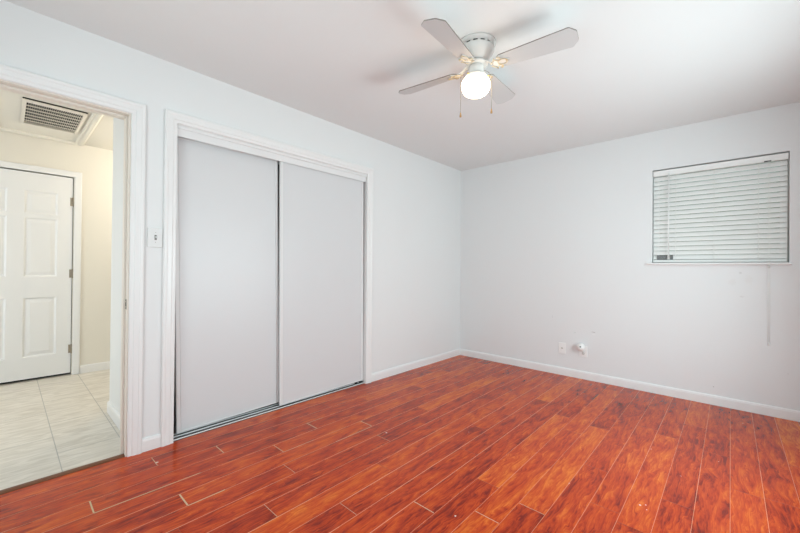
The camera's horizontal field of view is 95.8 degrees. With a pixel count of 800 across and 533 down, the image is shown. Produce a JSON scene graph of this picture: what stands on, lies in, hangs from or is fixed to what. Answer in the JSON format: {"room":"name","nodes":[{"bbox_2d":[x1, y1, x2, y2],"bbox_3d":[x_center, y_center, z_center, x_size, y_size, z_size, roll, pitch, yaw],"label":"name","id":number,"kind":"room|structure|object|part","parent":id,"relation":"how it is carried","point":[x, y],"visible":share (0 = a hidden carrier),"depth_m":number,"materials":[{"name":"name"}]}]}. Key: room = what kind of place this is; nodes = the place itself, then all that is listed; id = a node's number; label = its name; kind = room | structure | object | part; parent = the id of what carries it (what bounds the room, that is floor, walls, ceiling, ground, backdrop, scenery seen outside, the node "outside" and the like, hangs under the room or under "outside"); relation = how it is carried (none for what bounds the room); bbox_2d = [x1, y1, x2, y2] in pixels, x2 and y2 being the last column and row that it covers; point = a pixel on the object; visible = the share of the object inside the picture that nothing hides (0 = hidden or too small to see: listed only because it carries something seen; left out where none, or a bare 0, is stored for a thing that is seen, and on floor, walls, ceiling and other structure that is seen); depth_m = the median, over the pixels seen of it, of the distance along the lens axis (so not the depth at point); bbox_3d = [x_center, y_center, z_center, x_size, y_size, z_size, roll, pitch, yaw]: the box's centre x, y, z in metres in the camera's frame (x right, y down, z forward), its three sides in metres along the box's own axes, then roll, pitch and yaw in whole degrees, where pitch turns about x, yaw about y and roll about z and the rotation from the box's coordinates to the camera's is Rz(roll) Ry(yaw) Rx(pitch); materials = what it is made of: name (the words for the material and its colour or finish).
{"room":"empty bedroom","nodes":[
{"label":"empty bedroom","id":0,"kind":"room"},
{"bbox_2d":[0,130,112,374],"bbox_3d":[-3.196,-0.078,4.060,0.100,2.410,4.700,0,0,42],"label":"wall","id":1,"kind":"structure","parent":0,"point":[95,164],"depth_m":3.86,"materials":[{"name":"white paint"}]},
{"bbox_2d":[0,168,72,383],"bbox_3d":[-3.742,0.091,3.509,0.040,2.055,0.823,0,0,42],"label":"door rebate","id":2,"kind":"structure","parent":1,"relation":"in","point":[4,168],"depth_m":3.66,"materials":[{"name":"white wood"}]},
{"bbox_2d":[0,168,73,382],"bbox_3d":[-3.678,0.087,3.456,0.100,2.021,0.822,0,0,42],"label":"door","id":3,"kind":"structure","parent":1,"relation":"in","point":[36,209],"depth_m":3.56,"materials":[{"name":"white paint"}]},
{"bbox_2d":[0,160,81,374],"bbox_3d":[-3.675,0.064,3.452,0.015,2.110,0.945,0,0,42],"label":"door frame","id":4,"kind":"structure","parent":1,"relation":"attached to","point":[78,176],"depth_m":3.77,"materials":[{"name":"white paint"}]},
{"bbox_2d":[0,89,102,145],"bbox_3d":[-3.116,-1.276,3.153,1.229,0.022,0.677,0,0,42],"label":"trim","id":5,"kind":"structure","parent":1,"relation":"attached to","point":[94,118],"depth_m":3.40,"materials":[{"name":"white paint"}]},
{"bbox_2d":[80,361,109,373],"bbox_3d":[-2.472,1.098,4.774,0.013,0.085,2.645,0,0,42],"label":"baseboard","id":6,"kind":"structure","parent":1,"relation":"attached to","point":[100,366],"depth_m":3.88,"materials":[{"name":"white wood"}]},
{"bbox_2d":[109,117,123,413],"bbox_3d":[-1.070,-0.061,3.518,0.780,2.410,2.630,0,0,42],"label":"wall","id":7,"kind":"structure","parent":0,"point":[118,124],"depth_m":2.67,"materials":[{"name":"white paint"}]},
{"bbox_2d":[107,401,119,429],"bbox_3d":[-1.094,1.101,3.514,0.783,0.085,2.643,0,0,42],"label":"baseboard","id":8,"kind":"structure","parent":7,"relation":"attached to","point":[115,416],"depth_m":2.63,"materials":[{"name":"white"}]},
{"bbox_2d":[0,0,460,438],"bbox_3d":[-1.044,-0.051,3.379,0.805,2.490,4.850,0,0,42],"label":"wall","id":9,"kind":"structure","parent":0,"point":[417,198],"depth_m":2.99,"materials":[{"name":"white paint"}]},
{"bbox_2d":[0,64,145,456],"bbox_3d":[-1.933,0.068,1.895,0.154,2.117,0.955,0,0,42],"label":"door frame","id":10,"kind":"structure","parent":9,"relation":"attached to","point":[7,73],"depth_m":2.16,"materials":[{"name":"white wood"}]},
{"bbox_2d":[142,434,160,452],"bbox_3d":[-1.541,1.093,2.236,0.012,0.080,0.101,0,0,42],"label":"baseboard","id":11,"kind":"structure","parent":9,"relation":"attached to","point":[152,442],"depth_m":2.23,"materials":[{"name":"white"}]},
{"bbox_2d":[147,227,162,247],"bbox_3d":[-1.522,-0.180,2.247,0.018,0.121,0.080,0,0,42],"label":"light switch","id":12,"kind":"object","parent":9,"relation":"attached to","point":[154,235],"visible":1,"depth_m":2.25,"materials":[{"name":"white plastic"}]},
{"bbox_2d":[160,108,373,446],"bbox_3d":[-0.932,0.077,2.983,0.146,2.130,1.802,0,0,42],"label":"door frame","id":13,"kind":"structure","parent":9,"relation":"attached to","point":[172,119],"depth_m":2.32,"materials":[{"name":"white wood"}]},
{"bbox_2d":[177,125,366,181],"bbox_3d":[-0.927,-0.877,2.992,0.106,0.070,1.660,0,0,42],"label":"door track","id":14,"kind":"object","parent":9,"relation":"attached to","point":[183,132],"visible":0.77,"depth_m":2.78,"materials":[{"name":"white wood"}]},
{"bbox_2d":[371,349,459,381],"bbox_3d":[0.254,1.121,4.198,0.012,0.080,1.614,0,0,42],"label":"baseboard","id":15,"kind":"structure","parent":9,"relation":"attached to","point":[389,372],"depth_m":4.07,"materials":[{"name":"white wood"}]},
{"bbox_2d":[0,355,799,532],"bbox_3d":[-0.831,1.168,2.489,5.720,0.056,5.600,0,0,42],"label":"floor","id":16,"kind":"structure","parent":0,"point":[460,443],"depth_m":2.10,"materials":[{"name":"red wood"}]},
{"bbox_2d":[0,454,124,494],"bbox_3d":[-1.924,1.124,1.867,0.050,0.010,0.805,0,0,42],"label":"threshold","id":17,"kind":"object","parent":16,"relation":"on","point":[7,490],"visible":1,"depth_m":1.95,"materials":[{"name":"brown wood"}]},
{"bbox_2d":[173,381,363,440],"bbox_3d":[-0.947,1.132,2.982,0.093,0.020,1.660,0,0,42],"label":"door track","id":18,"kind":"object","parent":16,"relation":"on","point":[224,422],"visible":0.81,"depth_m":2.74,"materials":[{"name":"white metal"}]},
{"bbox_2d":[175,137,278,433],"bbox_3d":[-1.246,0.122,2.678,0.022,1.980,0.744,0,1,42],"label":"door","id":19,"kind":"structure","parent":18,"relation":"on","point":[227,285],"depth_m":2.63,"materials":[{"name":"white paint"}]},
{"bbox_3d":[-1.251,-0.862,2.670,0.018,0.012,0.696,0,1,42],"label":"rail","id":20,"kind":"part","parent":19,"relation":"part of","materials":[{"name":"white metal"}]},
{"bbox_3d":[-1.243,1.106,2.688,0.018,0.012,0.696,0,1,42],"label":"rail","id":21,"kind":"part","parent":19,"relation":"part of","materials":[{"name":"white metal"}]},
{"bbox_2d":[279,161,362,404],"bbox_3d":[-0.670,0.126,3.246,0.022,1.994,0.891,0,0,42],"label":"door","id":22,"kind":"structure","parent":18,"relation":"on","point":[321,213],"depth_m":3.18,"materials":[{"name":"white paint"}]},
{"bbox_3d":[-0.674,1.117,3.248,0.018,0.012,0.843,0,0,42],"label":"rail","id":23,"kind":"part","parent":22,"relation":"part of","materials":[{"name":"white metal"}]},
{"bbox_2d":[0,0,799,170],"bbox_3d":[-0.752,-1.334,2.470,5.845,0.130,5.825,0,0,42],"label":"ceiling","id":24,"kind":"structure","parent":0,"point":[634,67],"depth_m":2.28,"materials":[{"name":"white paint"}]},
{"bbox_2d":[20,97,87,134],"bbox_3d":[-2.985,-1.276,3.109,0.688,0.020,0.381,0,0,42],"label":"ceiling vent","id":25,"kind":"object","parent":24,"relation":"in","point":[33,112],"visible":1,"depth_m":3.08,"materials":[{"name":"white metal"}]},
{"bbox_2d":[24,104,81,132],"bbox_3d":[-2.992,-1.272,3.115,0.600,0.006,0.332,0,0,42],"label":"grille","id":26,"kind":"object","parent":25,"relation":"attached to","point":[39,115],"depth_m":3.12,"materials":[{"name":"metal"}]},
{"bbox_2d":[399,18,578,116],"bbox_3d":[0.444,-1.077,2.097,0.805,0.426,0.805,1,0,-10],"label":"ceiling fan","id":27,"kind":"object","parent":24,"relation":"hanging from","point":[475,50],"visible":1,"depth_m":2.01,"materials":[{"name":"white metal"}]},
{"bbox_3d":[0.177,-1.150,2.286,0.412,0.041,0.131,0,0,35],"label":"blade","id":28,"kind":"part","parent":27,"relation":"part of","materials":[{"name":"grey laminate"}]},
{"bbox_3d":[0.254,-1.138,1.830,0.132,0.044,0.412,0,0,35],"label":"blade","id":29,"kind":"part","parent":27,"relation":"part of","materials":[{"name":"grey laminate"}]},
{"bbox_3d":[0.440,-1.048,2.099,0.165,0.118,0.165,0,0,42],"label":"glass globe","id":30,"kind":"part","parent":27,"relation":"part of","materials":[{"name":"white glass"}]},
{"bbox_3d":[0.509,-1.026,2.096,0.048,0.227,0.003,1,0,-1],"label":"pull chain","id":31,"kind":"part","parent":27,"relation":"part of","materials":[{"name":"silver metal"}]},
{"bbox_3d":[0.633,-1.159,2.365,0.132,0.044,0.412,0,0,36],"label":"blade","id":32,"kind":"part","parent":27,"relation":"part of","materials":[{"name":"grey laminate"}]},
{"bbox_3d":[0.712,-1.147,1.908,0.412,0.032,0.133,0,0,35],"label":"blade","id":33,"kind":"part","parent":27,"relation":"part of","materials":[{"name":"grey laminate"}]},
{"bbox_2d":[460,102,799,410],"bbox_3d":[2.081,-0.045,3.722,3.345,2.440,0.125,0,0,42],"label":"wall","id":34,"kind":"structure","parent":0,"point":[556,247],"depth_m":3.53,"materials":[{"name":"white paint"}]},
{"bbox_2d":[559,342,565,353],"bbox_3d":[1.754,0.883,3.912,0.075,0.116,0.017,0,0,42],"label":"cable jack plate","id":35,"kind":"object","parent":34,"relation":"attached to","point":[562,346],"visible":1,"depth_m":3.91,"materials":[{"name":"white plastic"}]},
{"bbox_2d":[579,346,586,356],"bbox_3d":[1.914,0.886,3.771,0.077,0.116,0.009,0,0,42],"label":"wall outlet","id":36,"kind":"object","parent":34,"relation":"attached to","point":[584,353],"visible":0.53,"depth_m":3.76,"materials":[{"name":"white plastic"}]},
{"bbox_2d":[577,343,584,351],"bbox_3d":[1.875,0.838,3.744,0.078,0.080,0.085,0,0,42],"label":"air freshener","id":37,"kind":"object","parent":36,"relation":"attached to","point":[581,347],"visible":1,"depth_m":3.72,"materials":[{"name":"white plastic"}]},
{"bbox_2d":[460,349,799,421],"bbox_3d":[1.978,1.134,3.707,3.220,0.080,0.012,0,0,42],"label":"baseboard","id":38,"kind":"structure","parent":34,"relation":"attached to","point":[794,415],"depth_m":3.36,"materials":[{"name":"white wood"}]},
{"bbox_2d":[647,159,791,264],"bbox_3d":[2.708,-0.455,3.129,0.923,0.885,0.152,0,0,42],"label":"window","id":39,"kind":"structure","parent":34,"relation":"in","point":[787,160],"depth_m":2.96,"materials":[{"name":"white plastic"}]},
{"bbox_2d":[653,152,788,345],"bbox_3d":[2.689,-0.131,3.094,0.868,1.511,0.103,0,0,42],"label":"window blind","id":40,"kind":"object","parent":39,"relation":"attached to","point":[751,248],"visible":1,"depth_m":3.07,"materials":[{"name":"white plastic"}]},
{"bbox_3d":[2.515,-0.451,3.294,0.002,0.805,0.037,0,0,42],"label":"ladder cord","id":41,"kind":"part","parent":40,"relation":"part of","materials":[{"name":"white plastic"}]},
{"bbox_3d":[2.706,-0.048,3.114,0.862,0.020,0.042,0,0,42],"label":"rail","id":42,"kind":"part","parent":40,"relation":"part of","materials":[{"name":"white plastic"}]},
{"bbox_3d":[2.910,-0.449,2.933,0.002,0.805,0.037,0,0,42],"label":"ladder cord","id":43,"kind":"part","parent":40,"relation":"part of","materials":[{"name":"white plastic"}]},
{"bbox_3d":[2.697,-0.023,3.102,0.878,0.021,0.106,0,0,42],"label":"sill","id":44,"kind":"part","parent":39,"relation":"part of","materials":[{"name":"white wood"}]}
]}

